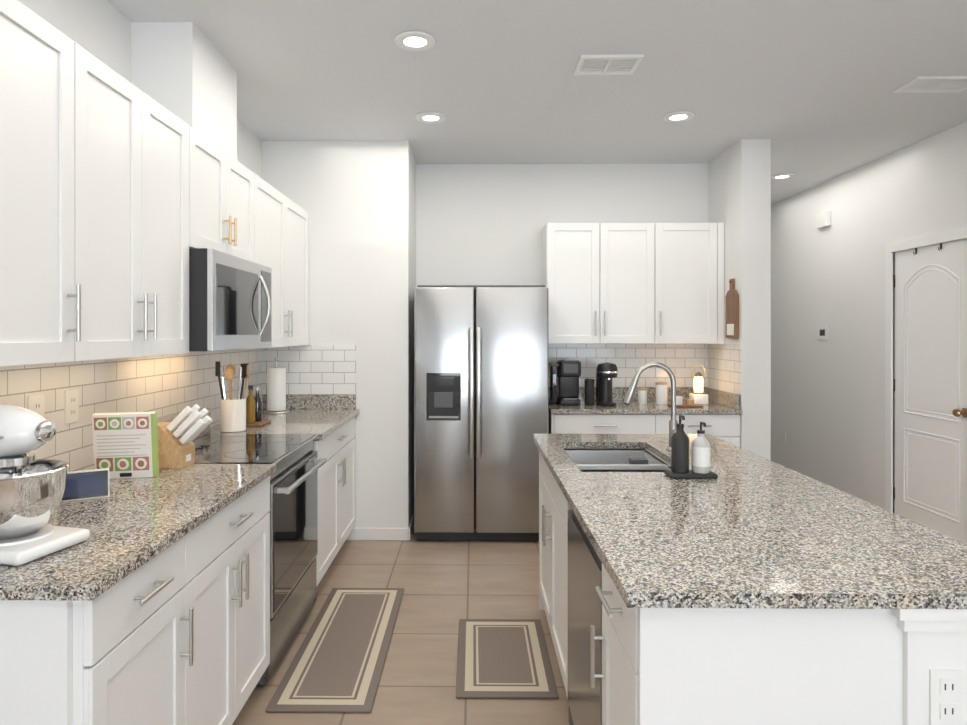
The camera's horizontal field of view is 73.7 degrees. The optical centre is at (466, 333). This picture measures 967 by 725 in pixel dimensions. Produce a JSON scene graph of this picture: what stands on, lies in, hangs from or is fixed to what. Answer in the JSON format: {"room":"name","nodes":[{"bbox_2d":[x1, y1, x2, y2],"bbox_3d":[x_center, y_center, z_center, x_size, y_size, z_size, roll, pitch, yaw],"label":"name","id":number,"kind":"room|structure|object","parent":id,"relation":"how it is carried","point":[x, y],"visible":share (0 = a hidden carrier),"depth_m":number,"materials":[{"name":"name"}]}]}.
{"room":"kitchen","nodes":[
{"label":"kitchen","id":0,"kind":"room"},
{"bbox_2d":[18,0,261,469],"bbox_3d":[-1.538,0.049,0.496,0.150,2.770,9.530,0,0,1],"label":"wall","id":1,"kind":"structure","parent":0,"point":[100,30],"depth_m":2.56,"materials":[{"name":"white paint"}]},
{"bbox_2d":[0,0,95,366],"bbox_3d":[-1.285,-0.378,1.636,0.328,0.918,0.541,0,0,1],"label":"upper cabinet","id":2,"kind":"object","parent":1,"relation":"attached to","point":[48,80],"depth_m":1.73,"materials":[{"name":"white wood"}]},
{"bbox_2d":[0,348,263,471],"bbox_3d":[-1.438,0.299,2.505,0.008,0.440,3.950,0,0,1],"label":"tile backsplash","id":3,"kind":"structure","parent":1,"relation":"attached to","point":[162,385],"depth_m":2.64,"materials":[{"name":"white tile"}]},
{"bbox_2d":[28,394,43,416],"bbox_3d":[-1.433,0.262,2.150,0.008,0.118,0.075,0,0,1],"label":"electrical outlet","id":4,"kind":"object","parent":3,"relation":"attached to","point":[36,403],"visible":0.62,"depth_m":2.15,"materials":[{"name":"white plastic"}]},
{"bbox_2d":[64,389,78,423],"bbox_3d":[-1.431,0.262,2.340,0.008,0.118,0.075,0,0,1],"label":"outlet","id":5,"kind":"object","parent":3,"relation":"attached to","point":[71,406],"visible":1,"depth_m":2.33,"materials":[{"name":"white plastic"}]},
{"bbox_2d":[96,58,199,359],"bbox_3d":[-1.279,-0.379,2.219,0.328,0.918,0.866,0,0,1],"label":"upper cabinet","id":6,"kind":"object","parent":1,"relation":"attached to","point":[120,195],"depth_m":2.21,"materials":[{"name":"white wood"}]},
{"bbox_2d":[131,22,236,159],"bbox_3d":[-1.304,-1.090,3.027,0.265,0.498,0.520,0,0,1],"label":"soffit","id":7,"kind":"object","parent":1,"relation":"in","point":[186,72],"visible":0.64,"depth_m":2.77,"materials":[{"name":"white paint"}]},
{"bbox_2d":[200,134,259,263],"bbox_3d":[-1.271,-0.595,2.977,0.328,0.488,0.770,0,0,1],"label":"upper cabinet","id":8,"kind":"object","parent":1,"relation":"attached to","point":[229,191],"depth_m":2.99,"materials":[{"name":"white wood"}]},
{"bbox_2d":[189,248,271,350],"bbox_3d":[-1.199,-0.137,2.977,0.474,0.416,0.766,0,0,1],"label":"microwave","id":9,"kind":"object","parent":8,"relation":"attached to","point":[230,302],"visible":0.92,"depth_m":2.75,"materials":[{"name":"silver metal"}]},
{"bbox_2d":[248,178,308,348],"bbox_3d":[-1.262,-0.381,3.888,0.328,0.918,1.171,0,0,1],"label":"upper cabinet","id":10,"kind":"object","parent":1,"relation":"attached to","point":[284,225],"depth_m":3.91,"materials":[{"name":"white wood"}]},
{"bbox_2d":[262,141,415,527],"bbox_3d":[-0.908,0.044,4.789,1.020,2.770,0.630,0,0,1],"label":"wall","id":11,"kind":"structure","parent":0,"point":[356,200],"depth_m":4.47,"materials":[{"name":"white paint"}]},
{"bbox_2d":[262,394,355,409],"bbox_3d":[-1.087,0.469,4.464,0.647,0.100,0.020,0,0,1],"label":"backsplash","id":12,"kind":"structure","parent":11,"relation":"attached to","point":[293,401],"depth_m":4.45,"materials":[{"name":"grey stone"}]},
{"bbox_2d":[264,345,355,393],"bbox_3d":[-1.078,0.296,4.472,0.628,0.440,0.008,0,0,1],"label":"tile backsplash","id":13,"kind":"structure","parent":11,"relation":"attached to","point":[310,369],"depth_m":4.47,"materials":[{"name":"white tile"}]},
{"bbox_2d":[346,526,411,539],"bbox_3d":[-0.906,1.386,4.472,1.032,0.085,0.015,0,0,1],"label":"baseboard","id":14,"kind":"structure","parent":11,"relation":"attached to","point":[380,534],"depth_m":4.46,"materials":[{"name":"white wood"}]},
{"bbox_2d":[232,531,568,724],"bbox_3d":[2.263,1.483,1.593,7.830,0.100,12.200,0,0,1],"label":"floor","id":15,"kind":"structure","parent":0,"point":[447,585],"depth_m":3.24,"materials":[{"name":"tile"}]},
{"bbox_2d":[0,530,203,724],"bbox_3d":[-1.123,0.995,1.624,0.653,0.875,0.527,0,0,1],"label":"base cabinet","id":16,"kind":"object","parent":15,"relation":"on","point":[147,602],"depth_m":1.48,"materials":[{"name":"white wood"}]},
{"bbox_2d":[0,464,275,601],"bbox_3d":[-1.107,0.537,1.964,0.678,0.030,1.251,0,0,1],"label":"countertop","id":17,"kind":"structure","parent":16,"relation":"on","point":[140,519],"depth_m":1.77,"materials":[{"name":"grey stone"}]},
{"bbox_2d":[0,404,89,565],"bbox_3d":[-1.147,0.346,1.572,0.395,0.351,0.296,0,0,1],"label":"stand mixer","id":18,"kind":"object","parent":17,"relation":"on","point":[32,489],"visible":1,"depth_m":1.52,"materials":[{"name":"white metal"}]},
{"bbox_2d":[62,468,108,501],"bbox_3d":[-1.225,0.478,2.059,0.148,0.086,0.073,0,0,-29],"label":"smart display","id":19,"kind":"object","parent":17,"relation":"on","point":[86,484],"visible":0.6,"depth_m":2.04,"materials":[{"name":"blue glass"}]},
{"bbox_2d":[92,412,158,478],"bbox_3d":[-1.234,0.402,2.358,0.207,0.238,0.120,0,0,-11],"label":"cookbook","id":20,"kind":"object","parent":17,"relation":"on","point":[125,444],"visible":1,"depth_m":2.31,"materials":[{"name":"paper"},{"name":"cardboard"}]},
{"bbox_2d":[157,404,212,468],"bbox_3d":[-1.119,0.401,2.547,0.220,0.240,0.114,0,0,1],"label":"knife block","id":21,"kind":"object","parent":17,"relation":"on","point":[182,430],"visible":0.98,"depth_m":2.50,"materials":[{"name":"brown wood"}]},
{"bbox_2d":[200,478,269,724],"bbox_3d":[-1.117,0.994,2.179,0.653,0.875,0.822,0,0,1],"label":"base cabinet","id":22,"kind":"object","parent":15,"relation":"on","point":[235,544],"depth_m":2.20,"materials":[{"name":"white wood"}]},
{"bbox_2d":[157,408,326,684],"bbox_3d":[-1.072,0.908,2.977,0.708,1.045,0.766,0,0,1],"label":"range","id":23,"kind":"object","parent":15,"relation":"on","point":[298,462],"visible":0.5,"depth_m":2.90,"materials":[{"name":"grey metal"}]},
{"bbox_2d":[265,588,403,712],"bbox_3d":[-0.553,1.423,3.017,0.403,0.014,1.170,0,0,1],"label":"area rug","id":24,"kind":"object","parent":15,"relation":"on","point":[337,664],"visible":0.98,"depth_m":2.83,"materials":[{"name":"brown"}]},
{"bbox_2d":[313,414,356,586],"bbox_3d":[-1.099,0.992,3.920,0.653,0.875,1.108,0,0,1],"label":"base cabinet","id":25,"kind":"object","parent":15,"relation":"on","point":[337,476],"depth_m":3.84,"materials":[{"name":"white wood"}]},
{"bbox_2d":[211,410,358,441],"bbox_3d":[-1.086,0.534,3.920,0.678,0.030,1.109,0,0,1],"label":"countertop","id":26,"kind":"structure","parent":25,"relation":"on","point":[321,422],"depth_m":3.79,"materials":[{"name":"grey stone"}]},
{"bbox_2d":[215,361,248,431],"bbox_3d":[-1.258,0.332,3.472,0.175,0.374,0.171,0,0,1],"label":"utensil crock","id":27,"kind":"object","parent":26,"relation":"on","point":[232,414],"visible":1,"depth_m":3.42,"materials":[{"name":"white ceramic"}]},
{"bbox_2d":[246,385,270,426],"bbox_3d":[-1.220,0.405,3.688,0.150,0.228,0.200,0,0,1],"label":"bottles","id":28,"kind":"object","parent":26,"relation":"on","point":[253,412],"visible":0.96,"depth_m":3.64,"materials":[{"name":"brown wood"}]},
{"bbox_2d":[263,357,289,413],"bbox_3d":[-1.254,0.336,4.258,0.168,0.364,0.168,0,0,1],"label":"paper towel holder","id":29,"kind":"object","parent":26,"relation":"on","point":[276,389],"visible":1,"depth_m":4.21,"materials":[{"name":"white paper"}]},
{"bbox_2d":[414,285,548,539],"bbox_3d":[0.106,0.548,4.696,0.914,1.762,0.757,0,0,1],"label":"fridge","id":30,"kind":"object","parent":15,"relation":"on","point":[481,385],"visible":0.98,"depth_m":4.38,"materials":[{"name":"grey metal"}]},
{"bbox_2d":[456,619,558,698],"bbox_3d":[0.164,1.423,2.867,0.405,0.014,0.685,0,0,1],"label":"area rug","id":31,"kind":"object","parent":15,"relation":"on","point":[503,658],"visible":1,"depth_m":2.79,"materials":[{"name":"brown"}]},
{"bbox_2d":[549,415,668,433],"bbox_3d":[0.981,0.991,4.772,0.780,0.875,0.623,0,0,1],"label":"base cabinet","id":32,"kind":"object","parent":15,"relation":"on","point":[558,424],"depth_m":4.46,"materials":[{"name":"white wood"}]},
{"bbox_2d":[549,399,741,414],"bbox_3d":[1.242,0.533,4.756,1.313,0.030,0.648,0,0,1],"label":"countertop","id":33,"kind":"structure","parent":32,"relation":"on","point":[651,408],"depth_m":4.46,"materials":[{"name":"grey stone"}]},
{"bbox_2d":[549,360,580,404],"bbox_3d":[0.727,0.354,4.762,0.215,0.326,0.212,0,0,1],"label":"coffee maker","id":34,"kind":"object","parent":33,"relation":"on","point":[564,375],"visible":1,"depth_m":4.71,"materials":[{"name":"black plastic"}]},
{"bbox_2d":[584,379,594,405],"bbox_3d":[0.896,0.422,4.686,0.074,0.192,0.074,0,0,1],"label":"tumbler","id":35,"kind":"object","parent":33,"relation":"on","point":[589,391],"visible":1,"depth_m":4.66,"materials":[{"name":"grey metal"}]},
{"bbox_2d":[596,362,617,406],"bbox_3d":[1.021,0.362,4.729,0.151,0.312,0.272,0,0,1],"label":"coffee maker","id":36,"kind":"object","parent":33,"relation":"on","point":[607,372],"visible":1,"depth_m":4.69,"materials":[{"name":"black plastic"}]},
{"bbox_2d":[637,387,646,403],"bbox_3d":[1.312,0.457,4.802,0.072,0.122,0.071,0,0,1],"label":"canister","id":37,"kind":"object","parent":33,"relation":"on","point":[642,395],"visible":1,"depth_m":4.77,"materials":[{"name":"white ceramic"}]},
{"bbox_2d":[655,382,667,404],"bbox_3d":[1.441,0.434,4.760,0.088,0.167,0.087,0,0,1],"label":"canister","id":38,"kind":"object","parent":33,"relation":"on","point":[661,393],"visible":1,"depth_m":4.72,"materials":[{"name":"white ceramic"}]},
{"bbox_2d":[668,396,703,406],"bbox_3d":[1.570,0.483,4.619,0.220,0.070,0.120,0,0,1],"label":"tray","id":39,"kind":"object","parent":33,"relation":"on","point":[679,401],"visible":0.81,"depth_m":4.59,"materials":[{"name":"brown wood"}]},
{"bbox_2d":[689,364,707,404],"bbox_3d":[1.722,0.369,4.777,0.110,0.298,0.110,0,0,1],"label":"lantern lamp","id":40,"kind":"object","parent":33,"relation":"on","point":[698,396],"visible":1,"depth_m":4.75,"materials":[{"name":"white glass"}]},
{"bbox_2d":[669,415,739,446],"bbox_3d":[1.575,0.991,4.766,0.647,0.875,0.623,0,0,1],"label":"base cabinet","id":41,"kind":"object","parent":15,"relation":"on","point":[726,428],"depth_m":4.45,"materials":[{"name":"white wood"}]},
{"bbox_2d":[534,442,966,724],"bbox_3d":[0.708,0.991,2.330,0.755,0.880,2.054,0,0,1],"label":"kitchen island","id":42,"kind":"object","parent":15,"relation":"on","point":[620,662],"depth_m":1.33,"materials":[{"name":"white"}]},
{"bbox_2d":[533,434,966,601],"bbox_3d":[0.793,0.536,2.330,0.915,0.030,2.065,0,0,1],"label":"island countertop","id":43,"kind":"structure","parent":42,"relation":"on","point":[763,530],"depth_m":1.66,"materials":[{"name":"grey stone"}]},
{"bbox_2d":[557,446,670,469],"bbox_3d":[0.650,0.645,2.774,0.424,0.212,0.674,0,0,1],"label":"sink","id":44,"kind":"object","parent":43,"relation":"in","point":[580,457],"depth_m":3.10,"materials":[{"name":"silver metal"}]},
{"bbox_2d":[624,362,684,449],"bbox_3d":[0.833,0.323,2.873,0.257,0.396,0.089,0,0,1],"label":"faucet","id":45,"kind":"object","parent":43,"relation":"on","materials":[{"name":"silver metal"}]},
{"bbox_2d":[664,415,717,478],"bbox_3d":[0.821,0.407,2.360,0.170,0.227,0.086,0,0,1],"label":"soap caddy","id":46,"kind":"object","parent":43,"relation":"on","point":[700,455],"visible":0.98,"depth_m":2.33,"materials":[{"name":"grey plastic"}]},
{"bbox_2d":[107,0,966,204],"bbox_3d":[2.263,-1.387,1.589,7.830,0.100,12.200,0,0,1],"label":"ceiling","id":47,"kind":"structure","parent":0,"point":[807,87],"depth_m":3.34,"materials":[{"name":"white paint"}]},
{"bbox_2d":[394,31,435,50],"bbox_3d":[-0.233,-1.332,2.935,0.190,0.013,0.190,0,0,1],"label":"recessed light","id":48,"kind":"object","parent":47,"relation":"in","point":[415,40],"visible":1,"depth_m":2.92,"materials":[{"name":"white"}]},
{"bbox_2d":[415,112,445,122],"bbox_3d":[-0.220,-1.333,3.975,0.190,0.013,0.190,0,0,1],"label":"recessed light","id":49,"kind":"object","parent":47,"relation":"in","point":[430,117],"visible":0.98,"depth_m":3.97,"materials":[{"name":"white"}]},
{"bbox_2d":[574,54,643,74],"bbox_3d":[0.700,-1.333,3.196,0.300,0.012,0.220,0,0,1],"label":"ceiling vent","id":50,"kind":"object","parent":47,"relation":"in","point":[613,64],"visible":1,"depth_m":3.18,"materials":[{"name":"white metal"}]},
{"bbox_2d":[662,111,694,122],"bbox_3d":[1.303,-1.333,3.959,0.190,0.013,0.190,0,0,1],"label":"recessed light","id":51,"kind":"object","parent":47,"relation":"in","point":[678,116],"visible":1,"depth_m":3.95,"materials":[{"name":"white"}]},
{"bbox_2d":[771,173,794,179],"bbox_3d":[2.679,-1.335,5.465,0.190,0.013,0.190,0,0,1],"label":"recessed light","id":52,"kind":"object","parent":47,"relation":"in","point":[782,176],"visible":0.96,"depth_m":5.44,"materials":[{"name":"white"}]},
{"bbox_2d":[893,76,966,92],"bbox_3d":[2.528,-1.333,3.447,0.360,0.012,0.200,0,0,1],"label":"ceiling vent","id":53,"kind":"object","parent":47,"relation":"in","point":[938,84],"visible":1,"depth_m":3.45,"materials":[{"name":"white metal"}]},
{"bbox_2d":[416,164,707,286],"bbox_3d":[0.246,0.043,5.167,3.320,2.770,0.150,0,0,1],"label":"wall","id":54,"kind":"structure","parent":0,"point":[480,224],"depth_m":5.09,"materials":[{"name":"white paint"}]},
{"bbox_2d":[542,223,665,343],"bbox_3d":[1.024,-0.375,4.917,0.857,0.893,0.330,0,0,1],"label":"upper cabinet","id":55,"kind":"object","parent":54,"relation":"attached to","point":[633,283],"depth_m":4.76,"materials":[{"name":"white wood"}]},
{"bbox_2d":[549,344,703,386],"bbox_3d":[1.240,0.244,5.078,1.330,0.345,0.008,0,0,1],"label":"tile backsplash","id":56,"kind":"structure","parent":54,"relation":"attached to","point":[681,359],"depth_m":5.07,"materials":[{"name":"white tile"}]},
{"bbox_2d":[578,387,704,398],"bbox_3d":[1.242,0.468,5.063,1.305,0.100,0.019,0,0,1],"label":"backsplash","id":57,"kind":"structure","parent":54,"relation":"attached to","point":[617,392],"depth_m":5.05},
{"bbox_2d":[666,222,723,343],"bbox_3d":[1.615,-0.375,4.911,0.570,0.893,0.330,0,0,1],"label":"upper cabinet","id":58,"kind":"object","parent":54,"relation":"attached to","point":[694,251],"depth_m":4.75,"materials":[{"name":"white wood"}]},
{"bbox_2d":[708,139,770,459],"bbox_3d":[2.014,0.042,5.969,0.200,2.770,3.050,0,0,1],"label":"wall","id":59,"kind":"structure","parent":0,"point":[739,189],"depth_m":4.44,"materials":[{"name":"white paint"}]},
{"bbox_2d":[705,387,738,406],"bbox_3d":[1.882,0.468,4.751,0.018,0.100,0.592,0,0,1],"label":"backsplash","id":60,"kind":"structure","parent":59,"relation":"attached to","point":[714,396],"depth_m":4.71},
{"bbox_2d":[704,344,741,394],"bbox_3d":[1.897,0.244,4.750,0.008,0.345,0.610,0,0,1],"label":"tile backsplash","id":61,"kind":"structure","parent":59,"relation":"attached to","point":[722,362],"depth_m":4.75,"materials":[{"name":"white tile"}]},
{"bbox_2d":[725,279,738,337],"bbox_3d":[1.881,-0.181,4.575,0.032,0.420,0.190,0,0,1],"label":"cutting board","id":62,"kind":"object","parent":59,"relation":"hanging from","point":[732,313],"visible":1,"depth_m":4.55,"materials":[{"name":"brown wood"}]},
{"bbox_2d":[771,121,966,508],"bbox_3d":[3.203,0.048,1.581,0.150,2.770,11.800,0,0,1],"label":"wall","id":63,"kind":"structure","parent":0,"point":[828,406],"depth_m":5.37,"materials":[{"name":"white paint"}]},
{"bbox_2d":[817,325,827,339],"bbox_3d":[3.167,-0.013,5.732,0.007,0.125,0.165,0,0,1],"label":"thermostat","id":64,"kind":"object","parent":63,"relation":"attached to","point":[822,332],"visible":1,"depth_m":5.73,"materials":[{"name":"white plastic"}]},
{"bbox_2d":[815,211,830,228],"bbox_3d":[3.148,-1.008,5.691,0.044,0.130,0.180,0,0,1],"label":"door chime","id":65,"kind":"object","parent":63,"relation":"attached to","point":[822,219],"visible":1,"depth_m":5.66,"materials":[{"name":"white plastic"}]},
{"bbox_2d":[885,227,966,543],"bbox_3d":[3.205,0.378,4.402,0.206,2.102,0.884,0,0,1],"label":"door","id":66,"kind":"structure","parent":63,"relation":"attached to","point":[926,413],"depth_m":4.42,"materials":[{"name":"white wood"}]}
]}

